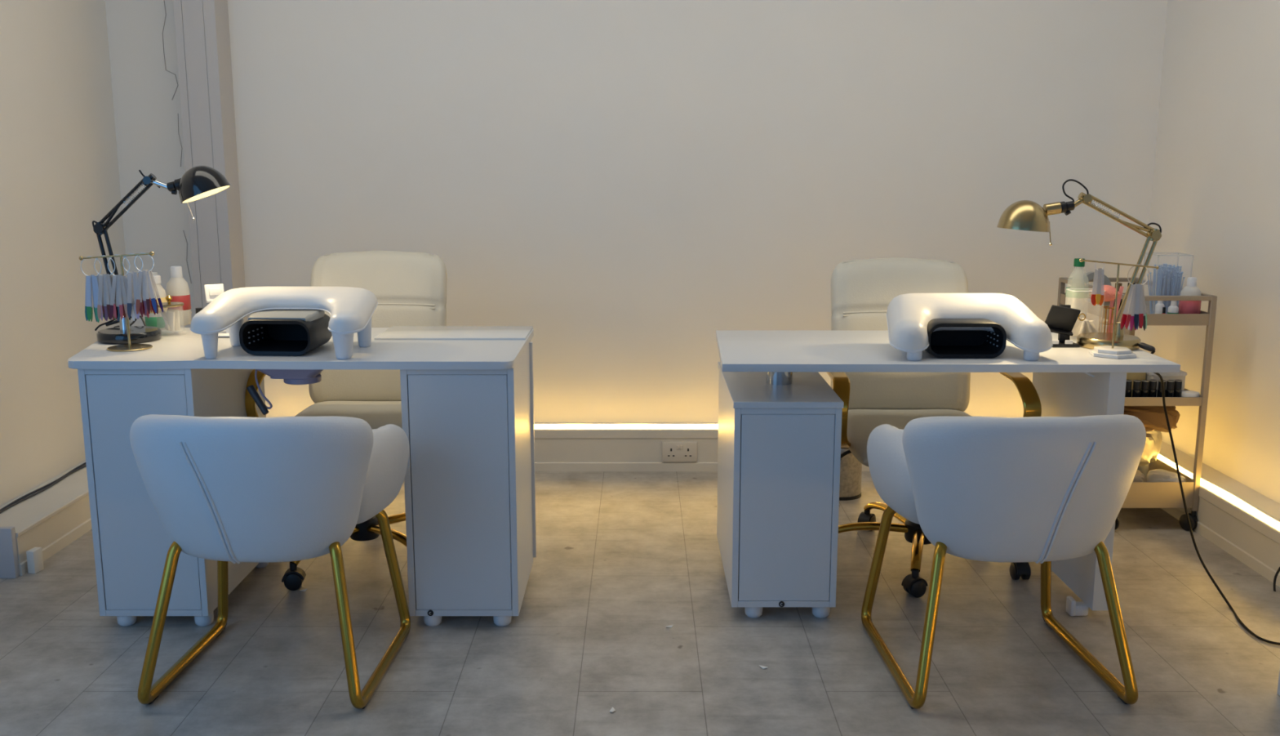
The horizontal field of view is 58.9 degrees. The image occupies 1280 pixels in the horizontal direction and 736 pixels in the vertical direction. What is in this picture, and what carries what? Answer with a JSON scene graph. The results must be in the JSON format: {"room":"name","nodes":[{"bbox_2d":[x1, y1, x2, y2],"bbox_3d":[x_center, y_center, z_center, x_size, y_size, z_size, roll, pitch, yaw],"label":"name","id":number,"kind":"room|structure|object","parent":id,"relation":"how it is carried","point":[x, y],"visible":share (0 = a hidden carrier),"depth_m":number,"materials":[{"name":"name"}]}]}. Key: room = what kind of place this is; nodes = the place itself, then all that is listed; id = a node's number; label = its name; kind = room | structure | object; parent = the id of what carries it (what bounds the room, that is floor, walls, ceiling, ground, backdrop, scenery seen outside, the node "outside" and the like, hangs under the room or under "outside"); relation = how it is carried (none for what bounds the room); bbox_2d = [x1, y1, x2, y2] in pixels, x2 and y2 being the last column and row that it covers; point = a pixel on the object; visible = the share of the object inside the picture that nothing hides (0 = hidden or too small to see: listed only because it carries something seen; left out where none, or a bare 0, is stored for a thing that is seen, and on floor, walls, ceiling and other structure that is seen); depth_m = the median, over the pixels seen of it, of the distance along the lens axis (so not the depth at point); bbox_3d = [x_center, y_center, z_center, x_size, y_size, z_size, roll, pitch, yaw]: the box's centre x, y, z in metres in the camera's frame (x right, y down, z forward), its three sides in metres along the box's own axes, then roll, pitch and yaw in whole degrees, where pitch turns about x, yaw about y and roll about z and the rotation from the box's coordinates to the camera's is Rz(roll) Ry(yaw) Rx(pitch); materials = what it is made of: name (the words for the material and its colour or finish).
{"room":"salon","nodes":[
{"label":"salon","id":0,"kind":"room"},
{"bbox_2d":[0,0,131,506],"bbox_3d":[-2.225,-0.662,3.335,0.100,2.700,2.800,0,10,0],"label":"wall","id":1,"kind":"structure","parent":0,"point":[60,172],"depth_m":4.17,"materials":[{"name":"paint"}]},
{"bbox_2d":[0,525,19,577],"bbox_3d":[-2.074,0.583,3.572,0.203,0.165,0.040,0,10,0],"label":"trim","id":2,"kind":"structure","parent":1,"relation":"attached to","point":[9,562],"depth_m":3.57,"materials":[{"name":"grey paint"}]},
{"bbox_2d":[0,460,92,575],"bbox_3d":[-2.071,0.481,4.201,0.209,0.142,1.235,0,10,0],"label":"baseboard","id":3,"kind":"structure","parent":1,"relation":"attached to","point":[51,519],"depth_m":3.87,"materials":[{"name":"paint"}]},
{"bbox_2d":[0,462,86,512],"bbox_3d":[-2.138,0.408,4.180,0.033,0.008,1.200,0,10,0],"label":"cable","id":4,"kind":"object","parent":3,"relation":"on","point":[83,464],"visible":0.62,"depth_m":4.03,"materials":[{"name":"grey plastic"}]},
{"bbox_2d":[105,0,1167,422],"bbox_3d":[-0.015,-0.921,4.762,4.520,2.700,0.100,0,10,0],"label":"wall","id":5,"kind":"structure","parent":0,"point":[629,184],"depth_m":4.72,"materials":[{"name":"paint"}]},
{"bbox_2d":[162,1,191,283],"bbox_3d":[-1.926,-0.926,4.710,0.050,1.155,0.002,0,10,0],"label":"cable","id":6,"kind":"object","parent":5,"relation":"attached to","point":[164,2],"depth_m":4.67,"materials":[{"name":"paint"}]},
{"bbox_2d":[173,0,247,322],"bbox_3d":[-1.758,-0.969,4.626,0.161,2.558,0.150,0,10,0],"label":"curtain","id":7,"kind":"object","parent":5,"relation":"attached to","point":[202,26],"depth_m":4.57,"materials":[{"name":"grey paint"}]},
{"bbox_2d":[533,423,718,428],"bbox_3d":[0.172,0.246,4.808,3.635,0.021,0.012,0,10,0],"label":"led strip","id":8,"kind":"object","parent":5,"relation":"attached to","point":[535,425],"visible":0.21,"depth_m":4.80,"materials":[{"name":"plastic"}]},
{"bbox_2d":[662,441,697,461],"bbox_3d":[0.168,0.355,4.806,0.148,0.086,0.015,0,10,0],"label":"power socket","id":9,"kind":"object","parent":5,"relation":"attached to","point":[671,451],"visible":1,"depth_m":4.80,"materials":[{"name":"plastic"}]},
{"bbox_2d":[533,422,869,471],"bbox_3d":[-0.015,0.338,4.871,4.320,0.183,0.135,0,10,0],"label":"baseboard","id":10,"kind":"structure","parent":5,"relation":"attached to","point":[556,449],"depth_m":4.81,"materials":[{"name":"paint"}]},
{"bbox_2d":[0,471,1279,735],"bbox_3d":[-0.015,1.084,1.417,4.520,0.050,7.400,0,10,0],"label":"floor","id":11,"kind":"structure","parent":0,"point":[622,557],"depth_m":3.07,"materials":[{"name":"tile"}]},
{"bbox_2d":[26,546,44,573],"bbox_3d":[-1.942,0.617,3.639,0.026,0.075,0.044,2,10,8],"label":"block","id":12,"kind":"object","parent":11,"relation":"on","point":[34,555],"visible":1,"depth_m":3.62,"materials":[{"name":"plastic"}]},
{"bbox_2d":[129,413,410,708],"bbox_3d":[-0.923,0.425,2.891,0.613,0.720,0.533,0,10,2],"label":"tub chair","id":13,"kind":"object","parent":11,"relation":"on","point":[223,489],"visible":1,"depth_m":2.66,"materials":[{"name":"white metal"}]},
{"bbox_2d":[67,325,536,626],"bbox_3d":[-1.006,0.301,3.422,1.346,0.774,0.634,0,10,0],"label":"desk","id":14,"kind":"object","parent":11,"relation":"on","point":[467,392],"visible":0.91,"depth_m":3.14,"materials":[{"name":"white laminate"}]},
{"bbox_2d":[79,251,154,351],"bbox_3d":[-1.479,-0.195,3.239,0.191,0.278,0.121,5,12,27],"label":"stand","id":15,"kind":"object","parent":14,"relation":"on","point":[126,347],"visible":1,"depth_m":3.22,"materials":[{"name":"gold metal"}]},
{"bbox_2d":[80,256,105,322],"bbox_3d":[-1.557,-0.224,3.227,0.061,0.189,0.037,0,10,0],"label":"fan","id":16,"kind":"object","parent":15,"relation":"hanging from","point":[92,281],"visible":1,"depth_m":3.22,"materials":[{"name":"plastic"}]},
{"bbox_2d":[93,255,123,320],"bbox_3d":[-1.519,-0.227,3.226,0.069,0.186,0.037,0,10,0],"label":"fan","id":17,"kind":"object","parent":15,"relation":"hanging from","point":[105,308],"visible":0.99,"depth_m":3.22,"materials":[{"name":"multicoloured plastic"}]},
{"bbox_2d":[107,253,137,320],"bbox_3d":[-1.478,-0.228,3.226,0.084,0.191,0.037,0,10,0],"label":"fan","id":18,"kind":"object","parent":15,"relation":"hanging from","point":[121,309],"visible":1,"depth_m":3.23,"materials":[{"name":"multicoloured plastic"}]},
{"bbox_2d":[122,253,149,319],"bbox_3d":[-1.438,-0.233,3.225,0.065,0.187,0.037,0,10,0],"label":"nail swatches","id":19,"kind":"object","parent":15,"relation":"hanging from","point":[129,304],"visible":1,"depth_m":3.22},
{"bbox_2d":[133,252,163,315],"bbox_3d":[-1.406,-0.239,3.224,0.077,0.178,0.036,0,10,0],"label":"fan","id":20,"kind":"object","parent":15,"relation":"hanging from","point":[151,304],"visible":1,"depth_m":3.22,"materials":[{"name":"multicoloured plastic"}]},
{"bbox_2d":[113,315,146,327],"bbox_3d":[-1.589,-0.132,3.525,0.050,0.053,0.094,5,11,26],"label":"plug adapter","id":21,"kind":"object","parent":14,"relation":"on","point":[140,317],"visible":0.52,"depth_m":3.55,"materials":[{"name":"black plastic"}]},
{"bbox_2d":[105,317,132,326],"bbox_3d":[-1.608,-0.144,3.498,0.080,0.030,0.011,-3,11,-15],"label":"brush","id":22,"kind":"object","parent":21,"relation":"on","point":[115,321],"visible":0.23,"depth_m":3.49,"materials":[{"name":"black plastic"}]},
{"bbox_2d":[145,271,157,288],"bbox_3d":[-1.585,-0.225,3.699,0.052,0.173,0.052,0,10,0],"label":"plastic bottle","id":23,"kind":"object","parent":14,"relation":"on","point":[152,273],"visible":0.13,"depth_m":3.67,"materials":[{"name":"white plastic"}]},
{"bbox_2d":[143,275,168,329],"bbox_3d":[-1.548,-0.210,3.621,0.070,0.171,0.070,0,10,0],"label":"plastic bottle","id":24,"kind":"object","parent":14,"relation":"on","point":[153,289],"visible":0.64,"depth_m":3.60,"materials":[{"name":"white plastic"}]},
{"bbox_2d":[92,165,231,344],"bbox_3d":[-1.422,-0.338,3.364,0.431,0.516,0.178,0,10,0],"label":"desk lamp","id":25,"kind":"object","parent":14,"relation":"on","point":[198,182],"visible":0.97,"depth_m":3.33,"materials":[{"name":"black metal"}]},
{"bbox_2d":[157,295,183,331],"bbox_3d":[-1.452,-0.163,3.502,0.090,0.122,0.090,0,10,0],"label":"glass jar","id":26,"kind":"object","parent":14,"relation":"on","point":[171,319],"visible":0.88,"depth_m":3.49,"materials":[{"name":"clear glass"}]},
{"bbox_2d":[165,266,191,325],"bbox_3d":[-1.515,-0.237,3.717,0.074,0.191,0.074,0,10,0],"label":"plastic bottle","id":27,"kind":"object","parent":14,"relation":"on","point":[177,286],"visible":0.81,"depth_m":3.69,"materials":[{"name":"white plastic"}]},
{"bbox_2d":[195,307,202,313],"bbox_3d":[-1.395,-0.154,3.590,0.026,0.073,0.026,0,10,0],"label":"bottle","id":28,"kind":"object","parent":14,"relation":"on","point":[197,309],"visible":0.15,"depth_m":3.58,"materials":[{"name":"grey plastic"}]},
{"bbox_2d":[204,283,229,337],"bbox_3d":[-1.279,-0.177,3.479,0.109,0.157,0.086,0,10,0],"label":"holder","id":29,"kind":"object","parent":14,"relation":"on","point":[211,291],"visible":0.33,"depth_m":3.47,"materials":[{"name":"white plastic"}]},
{"bbox_2d":[190,286,377,359],"bbox_3d":[-0.985,-0.134,3.208,0.476,0.170,0.334,0,10,0],"label":"nail arm rest","id":30,"kind":"object","parent":14,"relation":"on","point":[351,309],"visible":1,"depth_m":3.18,"materials":[{"name":"white leather"}]},
{"bbox_2d":[190,286,377,332],"bbox_3d":[-0.985,-0.171,3.200,0.472,0.094,0.332,0,10,0],"label":"cushion","id":31,"kind":"object","parent":30,"relation":"on","point":[351,309],"depth_m":3.19,"materials":[{"name":"white leather"}]},
{"bbox_2d":[246,368,324,414],"bbox_3d":[-1.000,0.050,3.251,0.255,0.164,0.170,0,10,0],"label":"collector","id":32,"kind":"object","parent":14,"relation":"hanging from","point":[291,376],"visible":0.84,"depth_m":3.20,"materials":[{"name":"purple plastic"}]},
{"bbox_2d":[283,373,321,384],"bbox_3d":[-0.967,0.030,3.248,0.104,0.018,0.104,0,10,0],"label":"outlet","id":33,"kind":"object","parent":32,"relation":"attached to","point":[291,379],"depth_m":3.20,"materials":[{"name":"purple plastic"}]},
{"bbox_2d":[239,309,332,355],"bbox_3d":[-0.998,-0.107,3.222,0.204,0.111,0.212,1,10,4],"label":"lamp","id":34,"kind":"object","parent":14,"relation":"on","point":[291,332],"visible":0.97,"depth_m":3.18,"materials":[{"name":"black plastic"}]},
{"bbox_2d":[373,325,533,339],"bbox_3d":[-0.573,-0.108,3.535,0.455,0.010,0.255,0,10,0],"label":"shelf","id":35,"kind":"object","parent":14,"relation":"attached to","point":[394,332],"depth_m":3.51,"materials":[{"name":"white laminate"}]},
{"bbox_2d":[244,250,447,590],"bbox_3d":[-0.930,0.132,3.761,0.692,0.985,0.755,0,10,0],"label":"office chair","id":36,"kind":"object","parent":11,"relation":"on","point":[409,288],"visible":0.47,"depth_m":3.95,"materials":[{"name":"beige leather"}]},
{"bbox_2d":[839,448,862,500],"bbox_3d":[0.790,0.386,4.471,0.174,0.232,0.174,0,10,0],"label":"waste bin","id":37,"kind":"object","parent":11,"relation":"on","point":[851,468],"visible":0.28,"depth_m":4.40,"materials":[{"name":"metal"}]},
{"bbox_2d":[826,257,1041,597],"bbox_3d":[0.892,0.151,3.715,0.672,0.963,0.787,0,10,0],"label":"office chair","id":38,"kind":"object","parent":11,"relation":"on","point":[862,290],"visible":0.59,"depth_m":3.92,"materials":[{"name":"beige leather"}]},
{"bbox_2d":[715,330,1180,617],"bbox_3d":[0.854,0.301,3.488,1.256,0.750,0.655,0,10,0],"label":"desk","id":39,"kind":"object","parent":11,"relation":"on","point":[780,420],"visible":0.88,"depth_m":3.21,"materials":[{"name":"white laminate"}]},
{"bbox_2d":[924,318,1006,358],"bbox_3d":[0.918,-0.092,3.265,0.224,0.102,0.172,0,10,0],"label":"lamp","id":40,"kind":"object","parent":39,"relation":"on","point":[943,344],"visible":0.86,"depth_m":3.24,"materials":[{"name":"black plastic"}]},
{"bbox_2d":[885,293,1053,360],"bbox_3d":[0.928,-0.125,3.279,0.456,0.163,0.307,0,10,0],"label":"nail arm rest","id":41,"kind":"object","parent":39,"relation":"on","point":[908,315],"visible":0.97,"depth_m":3.23,"materials":[{"name":"white leather"}]},
{"bbox_2d":[1044,304,1080,346],"bbox_3d":[1.263,-0.130,3.409,0.100,0.126,0.076,0,10,0],"label":"phone stand","id":42,"kind":"object","parent":39,"relation":"on","point":[1060,319],"visible":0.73,"depth_m":3.39,"materials":[{"name":"black plastic"}]},
{"bbox_2d":[1065,257,1088,297],"bbox_3d":[1.395,-0.228,3.618,0.069,0.243,0.069,0,10,0],"label":"water bottle","id":43,"kind":"object","parent":39,"relation":"on","point":[1077,263],"visible":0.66,"depth_m":3.59,"materials":[{"name":"green plastic"}]},
{"bbox_2d":[996,178,1161,350],"bbox_3d":[1.296,-0.308,3.359,0.483,0.495,0.178,0,10,0],"label":"desk lamp","id":44,"kind":"object","parent":39,"relation":"on","point":[1023,215],"visible":0.98,"depth_m":3.33,"materials":[{"name":"gold metal"}]},
{"bbox_2d":[1066,288,1105,340],"bbox_3d":[1.380,-0.166,3.523,0.103,0.156,0.078,0,10,0],"label":"jar","id":45,"kind":"object","parent":39,"relation":"on","point":[1082,325],"visible":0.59,"depth_m":3.52,"materials":[{"name":"glass"}]},
{"bbox_2d":[1097,305,1114,332],"bbox_3d":[1.455,-0.140,3.532,0.047,0.102,0.047,0,10,0],"label":"pot","id":46,"kind":"object","parent":39,"relation":"on","point":[1105,307],"visible":0.55,"depth_m":3.52,"materials":[{"name":"gold metal"}]},
{"bbox_2d":[1091,284,1120,332],"bbox_3d":[1.445,-0.175,3.526,0.068,0.166,0.056,0,10,0],"label":"brush","id":47,"kind":"object","parent":46,"relation":"in","point":[1109,293],"visible":0.73,"depth_m":3.50,"materials":[{"name":"pink plastic"}]},
{"bbox_2d":[1109,285,1124,332],"bbox_3d":[1.476,-0.172,3.516,0.038,0.164,0.002,0,10,0],"label":"file","id":48,"kind":"object","parent":46,"relation":"in","point":[1121,289],"visible":0.52,"depth_m":3.51,"materials":[{"name":"pink plastic"}]},
{"bbox_2d":[1079,257,1159,359],"bbox_3d":[1.352,-0.173,3.221,0.194,0.277,0.123,6,12,31],"label":"stand","id":49,"kind":"object","parent":39,"relation":"on","point":[1104,351],"visible":1,"depth_m":3.21,"materials":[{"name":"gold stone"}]},
{"bbox_2d":[1090,260,1104,305],"bbox_3d":[1.298,-0.239,3.209,0.035,0.129,0.017,0,10,0],"label":"fan","id":50,"kind":"object","parent":49,"relation":"hanging from","point":[1097,298],"visible":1,"depth_m":3.21,"materials":[{"name":"red plastic"}]},
{"bbox_2d":[1120,264,1149,330],"bbox_3d":[1.409,-0.200,3.216,0.078,0.189,0.026,0,10,0],"label":"fan","id":51,"kind":"object","parent":49,"relation":"hanging from","point":[1140,320],"visible":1,"depth_m":3.22,"materials":[{"name":"multicoloured plastic"}]},
{"bbox_2d":[861,413,1146,708],"bbox_3d":[0.912,0.422,2.908,0.612,0.720,0.569,0,10,-2],"label":"tub chair","id":52,"kind":"object","parent":11,"relation":"on","point":[1044,490],"visible":1,"depth_m":2.66,"materials":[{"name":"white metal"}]},
{"bbox_2d":[1057,277,1217,530],"bbox_3d":[1.820,0.110,4.285,0.329,0.842,0.684,0,10,0],"label":"trolley","id":53,"kind":"object","parent":11,"relation":"on","point":[1140,494],"visible":0.27,"depth_m":4.01,"materials":[{"name":"beige painted metal"},{"name":"black plastic"}]},
{"bbox_2d":[1084,292,1092,302],"bbox_3d":[1.715,-0.256,4.324,0.039,0.058,0.039,0,10,0],"label":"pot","id":54,"kind":"object","parent":53,"relation":"on","point":[1088,299],"visible":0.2,"depth_m":4.31,"materials":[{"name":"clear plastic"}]},
{"bbox_2d":[1075,271,1111,298],"bbox_3d":[1.775,-0.312,4.436,0.128,0.128,0.032,0,10,0],"label":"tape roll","id":55,"kind":"object","parent":53,"relation":"on","point":[1086,277],"visible":0.31,"depth_m":4.41,"materials":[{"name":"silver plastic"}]},
{"bbox_2d":[1113,282,1122,310],"bbox_3d":[1.800,-0.269,4.271,0.034,0.103,0.034,0,10,0],"label":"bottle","id":56,"kind":"object","parent":53,"relation":"on","point":[1119,283],"visible":0.12,"depth_m":4.26,"materials":[{"name":"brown plastic"}]},
{"bbox_2d":[1124,379,1132,396],"bbox_3d":[1.724,0.081,4.008,0.028,0.077,0.028,0,10,0],"label":"bottle","id":57,"kind":"object","parent":53,"relation":"on","point":[1128,384],"visible":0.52,"depth_m":4.00,"materials":[{"name":"black plastic"}]},
{"bbox_2d":[1127,282,1135,311],"bbox_3d":[1.835,-0.266,4.241,0.035,0.108,0.035,0,10,0],"label":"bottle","id":58,"kind":"object","parent":53,"relation":"on","point":[1131,291],"visible":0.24,"depth_m":4.23,"materials":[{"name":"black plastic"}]},
{"bbox_2d":[1060,293,1209,324],"bbox_3d":[1.826,-0.223,4.218,0.304,0.040,0.632,0,10,0],"label":"tray","id":59,"kind":"object","parent":53,"relation":"on","point":[1203,317],"depth_m":3.91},
{"bbox_2d":[1126,372,1146,396],"bbox_3d":[1.758,0.036,4.133,0.120,0.120,0.120,0,10,0],"label":"storage box","id":60,"kind":"object","parent":53,"relation":"on","point":[1130,375],"visible":0.03,"depth_m":4.07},
{"bbox_2d":[1132,379,1141,396],"bbox_3d":[1.753,0.082,4.001,0.028,0.077,0.028,0,10,0],"label":"bottle","id":61,"kind":"object","parent":53,"relation":"on","point":[1136,389],"visible":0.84,"depth_m":3.99,"materials":[{"name":"black plastic"}]},
{"bbox_2d":[1132,469,1146,481],"bbox_3d":[1.772,0.414,4.191,0.147,0.098,0.188,-3,11,-17],"label":"pack","id":62,"kind":"object","parent":53,"relation":"on","point":[1139,476],"visible":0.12,"depth_m":4.12},
{"bbox_2d":[1138,429,1162,465],"bbox_3d":[1.821,0.272,4.217,0.201,0.158,0.182,-2,11,-11],"label":"bag","id":63,"kind":"object","parent":62,"relation":"on","point":[1151,451],"visible":0.18,"depth_m":4.15,"materials":[{"name":"clear plastic"}]},
{"bbox_2d":[1123,405,1180,431],"bbox_3d":[1.823,0.167,4.127,0.245,0.107,0.192,2,11,11],"label":"paper bag","id":64,"kind":"object","parent":63,"relation":"on","point":[1153,417],"visible":0.34,"depth_m":4.04,"materials":[{"name":"brown paper"}]},
{"bbox_2d":[1137,463,1149,477],"bbox_3d":[1.905,0.347,4.301,0.064,0.190,0.064,0,10,0],"label":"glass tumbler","id":65,"kind":"object","parent":53,"relation":"on","point":[1143,468],"visible":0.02,"depth_m":4.29,"materials":[{"name":"clear glass"}]},
{"bbox_2d":[1140,379,1149,396],"bbox_3d":[1.782,0.082,4.003,0.028,0.077,0.028,0,10,0],"label":"bottle","id":66,"kind":"object","parent":53,"relation":"on","point":[1144,383],"visible":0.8,"depth_m":3.99,"materials":[{"name":"black plastic"}]},
{"bbox_2d":[1148,379,1157,396],"bbox_3d":[1.812,0.081,4.008,0.028,0.077,0.028,0,10,0],"label":"bottle","id":67,"kind":"object","parent":53,"relation":"on","point":[1153,383],"visible":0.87,"depth_m":4.00,"materials":[{"name":"black plastic"}]},
{"bbox_2d":[1121,457,1194,507],"bbox_3d":[1.826,0.395,4.330,0.304,0.095,0.632,0,10,0],"label":"tray","id":68,"kind":"object","parent":53,"relation":"on","point":[1140,494],"depth_m":4.02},
{"bbox_2d":[1155,300,1164,313],"bbox_3d":[1.840,-0.211,4.012,0.030,0.082,0.030,0,10,0],"label":"dropper bottle","id":69,"kind":"object","parent":53,"relation":"on","point":[1158,306],"visible":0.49,"depth_m":4.00,"materials":[{"name":"white plastic"}]},
{"bbox_2d":[1156,379,1166,396],"bbox_3d":[1.841,0.082,4.002,0.028,0.077,0.028,0,10,0],"label":"bottle","id":70,"kind":"object","parent":53,"relation":"on","point":[1159,393],"visible":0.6,"depth_m":3.99,"materials":[{"name":"black plastic"}]},
{"bbox_2d":[1124,387,1201,405],"bbox_3d":[1.826,0.061,4.270,0.304,0.031,0.632,0,10,0],"label":"shelf","id":71,"kind":"object","parent":53,"relation":"on","point":[1129,401],"depth_m":3.96,"materials":[{"name":"beige wood"}]},
{"bbox_2d":[1162,306,1165,313],"bbox_3d":[1.828,-0.186,3.955,0.016,0.053,0.016,0,10,0],"label":"bottle","id":72,"kind":"object","parent":53,"relation":"on","point":[1163,308],"visible":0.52,"depth_m":3.95,"materials":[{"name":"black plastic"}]},
{"bbox_2d":[1146,468,1186,481],"bbox_3d":[1.913,0.425,4.123,0.077,0.100,0.142,-6,12,-28],"label":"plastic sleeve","id":73,"kind":"object","parent":53,"relation":"on","point":[1157,474],"visible":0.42,"depth_m":4.10,"materials":[{"name":"white plastic"}]},
{"bbox_2d":[1145,369,1186,396],"bbox_3d":[1.885,0.055,4.096,0.130,0.096,0.116,0,10,0],"label":"storage box","id":74,"kind":"object","parent":53,"relation":"on","point":[1181,375],"visible":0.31,"depth_m":4.04,"materials":[{"name":"plastic"}]},
{"bbox_2d":[1139,252,1193,313],"bbox_3d":[1.895,-0.297,4.083,0.125,0.227,0.111,0,10,0],"label":"box","id":75,"kind":"object","parent":53,"relation":"on","point":[1184,254],"visible":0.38,"depth_m":4.04,"materials":[{"name":"clear plastic"}]},
{"bbox_2d":[1146,262,1184,313],"bbox_3d":[1.895,-0.283,4.087,0.107,0.184,0.100,-1,10,-8],"label":"brushes","id":76,"kind":"object","parent":75,"relation":"in","point":[1168,283],"visible":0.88,"depth_m":4.06},
{"bbox_2d":[1165,379,1174,396],"bbox_3d":[1.871,0.082,4.002,0.028,0.077,0.028,0,10,0],"label":"bottle","id":77,"kind":"object","parent":53,"relation":"on","point":[1170,383],"visible":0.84,"depth_m":3.99,"materials":[{"name":"black plastic"}]},
{"bbox_2d":[1167,300,1178,313],"bbox_3d":[1.862,-0.201,3.958,0.036,0.082,0.036,0,10,0],"label":"dropper bottle","id":78,"kind":"object","parent":53,"relation":"on","point":[1173,308],"visible":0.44,"depth_m":3.94,"materials":[{"name":"white plastic"}]},
{"bbox_2d":[1173,379,1182,396],"bbox_3d":[1.901,0.081,4.008,0.028,0.077,0.028,0,10,0],"label":"bottle","id":79,"kind":"object","parent":53,"relation":"on","point":[1178,383],"visible":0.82,"depth_m":4.00,"materials":[{"name":"black plastic"}]},
{"bbox_2d":[1178,276,1201,313],"bbox_3d":[1.926,-0.239,3.966,0.070,0.154,0.070,0,10,0],"label":"plastic bottle","id":80,"kind":"object","parent":53,"relation":"on","point":[1191,289],"visible":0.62,"depth_m":3.94,"materials":[{"name":"pink plastic"}]},
{"bbox_2d":[1181,390,1199,396],"bbox_3d":[1.940,0.103,3.998,0.060,0.037,0.060,0,10,0],"label":"tub","id":81,"kind":"object","parent":53,"relation":"on","point":[1184,393],"visible":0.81,"depth_m":3.98,"materials":[{"name":"plastic"}]},
{"bbox_2d":[1137,342,1279,644],"bbox_3d":[1.694,0.335,3.229,0.253,0.784,0.703,-5,11,-26],"label":"cable","id":82,"kind":"object","parent":11,"relation":"on","point":[1145,346],"visible":0.84,"depth_m":3.48,"materials":[{"name":"black plastic"}]},
{"bbox_2d":[1137,342,1155,351],"bbox_3d":[1.486,-0.061,3.324,0.018,0.023,0.047,-9,14,-41],"label":"switch","id":83,"kind":"object","parent":82,"relation":"attached to","point":[1145,346],"depth_m":3.32,"materials":[{"name":"black plastic"}]},
{"bbox_2d":[1273,566,1279,591],"bbox_3d":[1.958,0.664,3.469,0.017,0.115,0.034,-10,14,-43],"label":"cable loop","id":84,"kind":"object","parent":11,"relation":"on","point":[1278,569],"visible":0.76,"depth_m":3.47,"materials":[{"name":"black plastic"}]},
{"bbox_2d":[1276,668,1279,695],"bbox_3d":[1.787,0.587,2.565,0.426,0.518,0.401,0,10,0],"label":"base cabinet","id":85,"kind":"object","parent":11,"relation":"on","point":[1278,684],"visible":1,"depth_m":2.80,"materials":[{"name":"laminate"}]},
{"bbox_2d":[1139,0,1279,503],"bbox_3d":[2.195,-0.260,1.122,0.100,2.700,7.300,0,10,0],"label":"wall","id":86,"kind":"structure","parent":0,"point":[1215,195],"depth_m":4.15,"materials":[{"name":"paint"}]},
{"bbox_2d":[1156,453,1279,528],"bbox_3d":[2.002,0.738,2.187,0.014,0.020,5.240,0,10,0],"label":"led strip","id":87,"kind":"object","parent":86,"relation":"attached to","point":[1241,502],"visible":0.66,"depth_m":3.86,"materials":[{"name":"plastic"}]},
{"bbox_2d":[1157,440,1279,586],"bbox_3d":[2.062,0.908,1.774,0.165,0.168,6.165,0,10,0],"label":"baseboard","id":88,"kind":"structure","parent":86,"relation":"attached to","point":[1255,541],"depth_m":3.82,"materials":[{"name":"paint"}]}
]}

